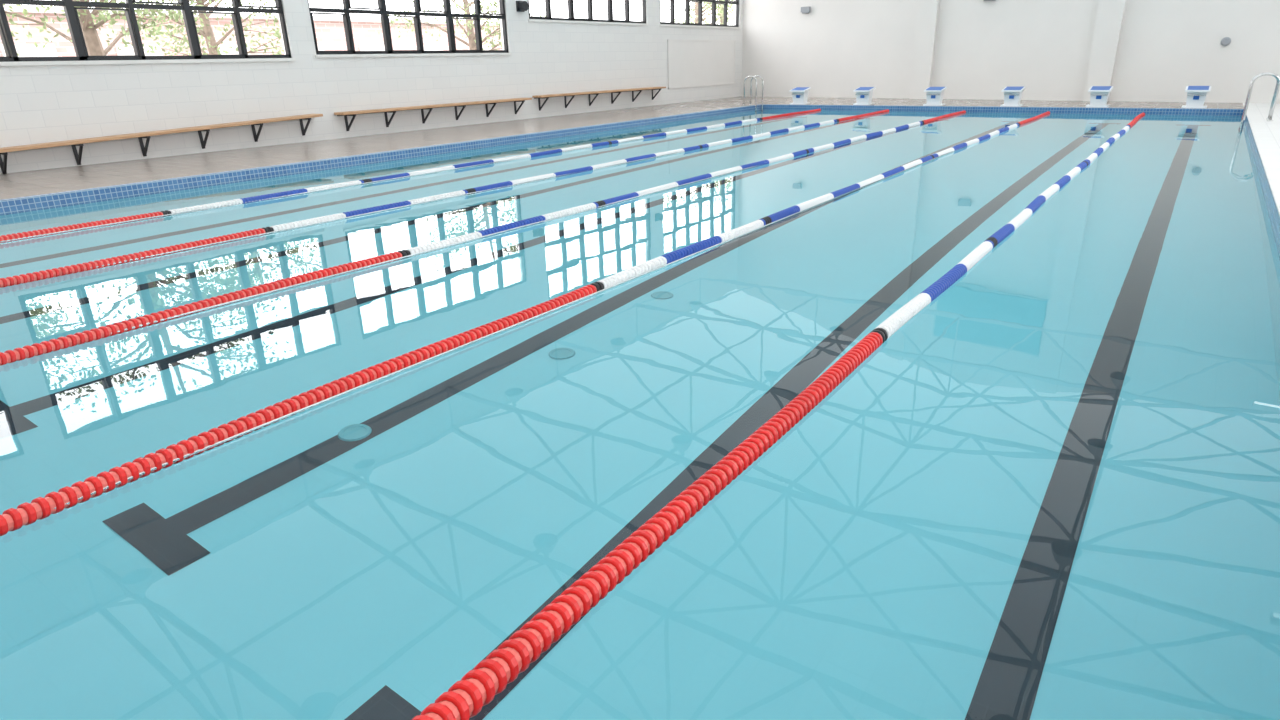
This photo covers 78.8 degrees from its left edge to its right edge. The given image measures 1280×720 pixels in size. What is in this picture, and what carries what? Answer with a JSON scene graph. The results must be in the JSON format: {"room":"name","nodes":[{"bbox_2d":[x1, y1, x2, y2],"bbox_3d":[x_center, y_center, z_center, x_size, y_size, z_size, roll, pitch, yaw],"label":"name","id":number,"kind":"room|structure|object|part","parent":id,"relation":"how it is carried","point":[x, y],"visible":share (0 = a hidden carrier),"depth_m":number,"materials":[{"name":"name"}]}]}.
{"room":"indoor swimming pool","nodes":[
{"label":"indoor swimming pool","id":0,"kind":"room"},
{"bbox_2d":[0,0,742,173],"bbox_3d":[-5.933,-10.849,21.082,0.300,9.300,40.000,13,25,33],"label":"wall","id":1,"kind":"structure","parent":0,"point":[39,104],"depth_m":19.29,"materials":[{"name":"white paint"}]},
{"bbox_2d":[0,0,290,61],"bbox_3d":[-10.283,-7.605,15.507,0.130,3.050,6.650,13,25,33],"label":"window","id":2,"kind":"structure","parent":1,"relation":"in","point":[70,7],"depth_m":15.84,"materials":[{"name":"black"}]},
{"bbox_2d":[0,114,322,173],"bbox_3d":[-9.853,-4.657,16.577,0.435,0.480,6.900,13,27,33],"label":"bench","id":3,"kind":"object","parent":1,"relation":"attached to","point":[78,142],"visible":0.99,"depth_m":16.10,"materials":[{"name":"brown wood"}]},
{"bbox_3d":[-9.845,-4.847,16.486,0.395,0.060,6.900,13,27,33],"label":"seat","id":4,"kind":"part","parent":3,"relation":"part of","materials":[{"name":"brown wood"}]},
{"bbox_2d":[0,19,740,65],"bbox_3d":[-5.934,-8.899,21.475,0.100,1.120,36.700,13,25,33],"label":"trim","id":5,"kind":"structure","parent":1,"relation":"attached to","point":[21,63],"depth_m":18.22,"materials":[{"name":"paint"}]},
{"bbox_2d":[308,0,507,54],"bbox_3d":[-6.089,-9.918,21.082,0.130,3.030,6.750,13,25,33],"label":"window","id":6,"kind":"structure","parent":1,"relation":"in","point":[382,10],"depth_m":21.21,"materials":[{"name":"black"}]},
{"bbox_2d":[334,98,531,130],"bbox_3d":[-5.579,-7.052,22.247,0.435,0.480,6.950,13,25,33],"label":"bench","id":7,"kind":"object","parent":1,"relation":"attached to","point":[462,104],"visible":1,"depth_m":21.71,"materials":[{"name":"brown wood"}]},
{"bbox_3d":[-5.568,-7.244,22.160,0.395,0.060,6.950,13,25,33],"label":"seat","id":8,"kind":"part","parent":7,"relation":"part of","materials":[{"name":"brown wood"}]},
{"bbox_2d":[516,1,528,11],"bbox_3d":[-3.627,-10.923,24.051,0.250,0.300,0.300,13,25,33],"label":"wall lamp","id":9,"kind":"object","parent":1,"relation":"attached to","point":[521,6],"visible":1,"depth_m":23.97,"materials":[{"name":"black metal"}]},
{"bbox_2d":[528,0,645,22],"bbox_3d":[-1.732,-13.152,26.590,0.130,2.950,6.600,13,25,33],"label":"window","id":10,"kind":"structure","parent":1,"relation":"in","point":[547,2],"depth_m":26.94,"materials":[{"name":"black"}]},
{"bbox_2d":[532,87,665,110],"bbox_3d":[-1.241,-9.432,28.018,0.435,0.480,7.350,13,25,33],"label":"bench","id":11,"kind":"object","parent":1,"relation":"attached to","point":[618,91],"visible":1,"depth_m":27.51,"materials":[{"name":"brown wood"}]},
{"bbox_3d":[-1.230,-9.625,27.932,0.395,0.060,7.350,13,25,33],"label":"seat","id":12,"kind":"part","parent":11,"relation":"part of","materials":[{"name":"brown wood"}]},
{"bbox_2d":[660,0,738,26],"bbox_3d":[2.521,-15.440,32.264,0.130,2.950,6.500,13,25,33],"label":"window","id":13,"kind":"structure","parent":1,"relation":"in","point":[725,3],"depth_m":32.62,"materials":[{"name":"black"}]},
{"bbox_2d":[667,40,735,88],"bbox_3d":[2.720,-12.679,33.294,0.030,1.850,5.600,13,25,33],"label":"access panel","id":14,"kind":"object","parent":1,"relation":"attached to","point":[691,63],"visible":1,"depth_m":33.11,"materials":[{"name":"paint"}]},
{"bbox_2d":[0,96,1279,216],"bbox_3d":[3.841,-4.446,16.338,23.450,0.270,40.000,13,25,33],"label":"floor","id":15,"kind":"structure","parent":0,"point":[1266,134],"depth_m":17.59,"materials":[{"name":"tile"}]},
{"bbox_2d":[0,105,1279,248],"bbox_3d":[2.587,-3.147,15.130,14.880,1.770,28.630,13,25,33],"label":"swimming pool","id":16,"kind":"object","parent":15,"relation":"in","point":[13,205],"visible":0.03,"depth_m":16.91,"materials":[{"name":"tile"}]},
{"bbox_2d":[0,109,1279,719],"bbox_3d":[2.570,-3.814,14.874,14.880,0.001,28.630,13,25,33],"label":"pool water","id":17,"kind":"object","parent":16,"relation":"in","point":[1052,492],"visible":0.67,"depth_m":4.05,"materials":[{"name":"blue liquid"}]},
{"bbox_2d":[0,109,821,242],"bbox_3d":[-1.469,-4.739,17.528,0.200,0.125,28.632,13,25,33],"label":"lane rope","id":18,"kind":"object","parent":17,"relation":"on","point":[55,230],"visible":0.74,"depth_m":12.47,"materials":[{"name":"plastic"},{"name":"stainless steel"}]},
{"bbox_2d":[0,109,889,287],"bbox_3d":[0.574,-4.277,16.183,0.192,0.125,28.632,13,25,33],"label":"lane rope","id":19,"kind":"object","parent":17,"relation":"on","point":[28,277],"visible":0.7,"depth_m":10.03,"materials":[{"name":"plastic"},{"name":"stainless steel"}]},
{"bbox_2d":[0,110,966,363],"bbox_3d":[2.632,-3.811,14.829,0.193,0.125,28.632,13,25,33],"label":"lane rope","id":20,"kind":"object","parent":17,"relation":"on","point":[18,353],"visible":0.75,"depth_m":7.43,"materials":[{"name":"plastic"},{"name":"stainless steel"}]},
{"bbox_2d":[0,111,1050,533],"bbox_3d":[4.685,-3.346,13.477,0.211,0.125,28.632,13,25,32],"label":"lane rope","id":21,"kind":"object","parent":17,"relation":"on","point":[53,501],"visible":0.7,"depth_m":4.81,"materials":[{"name":"red"}]},
{"bbox_2d":[412,113,1144,719],"bbox_3d":[6.724,-2.884,12.136,0.166,0.125,28.631,13,25,33],"label":"lane rope","id":22,"kind":"object","parent":17,"relation":"on","point":[447,710],"visible":0.91,"depth_m":3.22,"materials":[{"name":"red"}]},
{"bbox_2d":[743,75,763,109],"bbox_3d":[4.285,-9.565,29.568,0.598,2.328,0.656,13,25,33],"label":"pool ladder","id":23,"kind":"object","parent":15,"relation":"on","point":[756,75],"visible":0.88,"depth_m":29.32,"materials":[{"name":"silver metal"}]},
{"bbox_2d":[789,87,810,104],"bbox_3d":[5.983,-9.882,29.153,0.600,0.594,0.600,13,25,33],"label":"starting block","id":24,"kind":"object","parent":15,"relation":"on","point":[800,94],"visible":1,"depth_m":29.04,"materials":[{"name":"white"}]},
{"bbox_2d":[853,87,875,104],"bbox_3d":[8.002,-9.425,27.824,0.600,0.594,0.600,13,25,33],"label":"starting block","id":25,"kind":"object","parent":15,"relation":"on","point":[864,95],"visible":1,"depth_m":27.71,"materials":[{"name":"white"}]},
{"bbox_2d":[923,87,946,105],"bbox_3d":[10.021,-8.967,26.495,0.600,0.594,0.600,13,25,33],"label":"starting block","id":26,"kind":"object","parent":15,"relation":"on","point":[934,94],"visible":1,"depth_m":26.38,"materials":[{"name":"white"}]},
{"bbox_2d":[1000,86,1025,106],"bbox_3d":[12.040,-8.510,25.166,0.600,0.594,0.600,13,25,33],"label":"starting block","id":27,"kind":"object","parent":15,"relation":"on","point":[1012,95],"visible":1,"depth_m":25.05,"materials":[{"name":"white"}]},
{"bbox_2d":[1086,86,1113,107],"bbox_3d":[14.059,-8.053,23.837,0.600,0.594,0.600,13,25,33],"label":"starting block","id":28,"kind":"object","parent":15,"relation":"on","point":[1099,95],"visible":1,"depth_m":23.72,"materials":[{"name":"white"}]},
{"bbox_2d":[1182,86,1210,107],"bbox_3d":[16.078,-7.596,22.508,0.600,0.594,0.600,13,25,33],"label":"starting block","id":29,"kind":"object","parent":15,"relation":"on","point":[1196,95],"visible":1,"depth_m":22.39,"materials":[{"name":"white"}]},
{"bbox_2d":[1240,72,1279,127],"bbox_3d":[14.647,-5.604,18.540,0.598,2.328,0.656,13,25,33],"label":"pool ladder","id":30,"kind":"object","parent":15,"relation":"on","point":[1277,77],"visible":0.84,"depth_m":18.16,"materials":[{"name":"silver metal"}]},
{"bbox_2d":[741,0,1279,102],"bbox_3d":[13.101,-15.135,26.770,24.181,12.300,0.573,18,28,41],"label":"wall","id":31,"kind":"structure","parent":0,"point":[1148,50],"depth_m":27.97,"materials":[{"name":"paint"}]},
{"bbox_2d":[801,7,810,13],"bbox_3d":[7.019,-14.824,33.006,0.431,0.250,0.168,18,28,41],"label":"emergency light","id":32,"kind":"object","parent":31,"relation":"attached to","point":[803,9],"visible":1,"depth_m":32.93,"materials":[{"name":"grey plastic"}]},
{"bbox_2d":[1221,37,1230,45],"bbox_3d":[17.961,-9.761,23.883,0.254,0.260,0.100,13,25,33],"label":"wall speaker","id":33,"kind":"object","parent":31,"relation":"attached to","point":[1225,41],"visible":1,"depth_m":23.85,"materials":[{"name":"grey plastic"}]},
{"label":"outside","id":34,"kind":"structure","parent":0,"visible":0},
{"bbox_3d":[-0.092,-7.050,23.489,120.000,0.600,120.000,13,25,33],"label":"ground","id":35,"kind":"structure","parent":34,"visible":0},
{"bbox_2d":[3,0,219,55],"bbox_3d":[-13.574,-9.220,19.002,6.810,7.344,7.836,13,25,33],"label":"street tree","id":36,"kind":"object","parent":35,"relation":"on","point":[92,40],"visible":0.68,"depth_m":19.72,"materials":[{"name":"green plant"}]},
{"bbox_2d":[89,0,283,55],"bbox_3d":[-14.415,-11.491,25.810,6.417,6.754,6.788,13,25,33],"label":"street tree","id":37,"kind":"object","parent":35,"relation":"on","point":[206,31],"visible":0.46,"depth_m":26.08,"materials":[{"name":"green plant"}]},
{"bbox_2d":[0,5,501,56],"bbox_3d":[-19.878,-11.389,30.003,2.870,3.800,90.000,13,25,33],"label":"neighbouring building","id":38,"kind":"structure","parent":35,"relation":"on","point":[329,30],"depth_m":32.66,"materials":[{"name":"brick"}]},
{"bbox_2d":[378,0,545,49],"bbox_3d":[-7.435,-14.858,33.248,7.269,7.368,6.768,-11,23,-22],"label":"street tree","id":39,"kind":"object","parent":35,"relation":"on","point":[470,34],"visible":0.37,"depth_m":33.47,"materials":[{"name":"green plant"}]},
{"bbox_2d":[669,0,733,24],"bbox_3d":[3.607,-19.482,44.861,6.850,7.144,6.188,13,25,33],"label":"street tree","id":40,"kind":"object","parent":35,"relation":"on","point":[720,9],"visible":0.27,"depth_m":44.56,"materials":[{"name":"green plant"}]},
{"bbox_2d":[675,0,733,23],"bbox_3d":[5.630,-23.649,53.926,6.738,8.329,7.004,13,25,33],"label":"street tree","id":41,"kind":"object","parent":35,"relation":"on","point":[704,4],"visible":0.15,"depth_m":53.94,"materials":[{"name":"green plant"}]}
]}

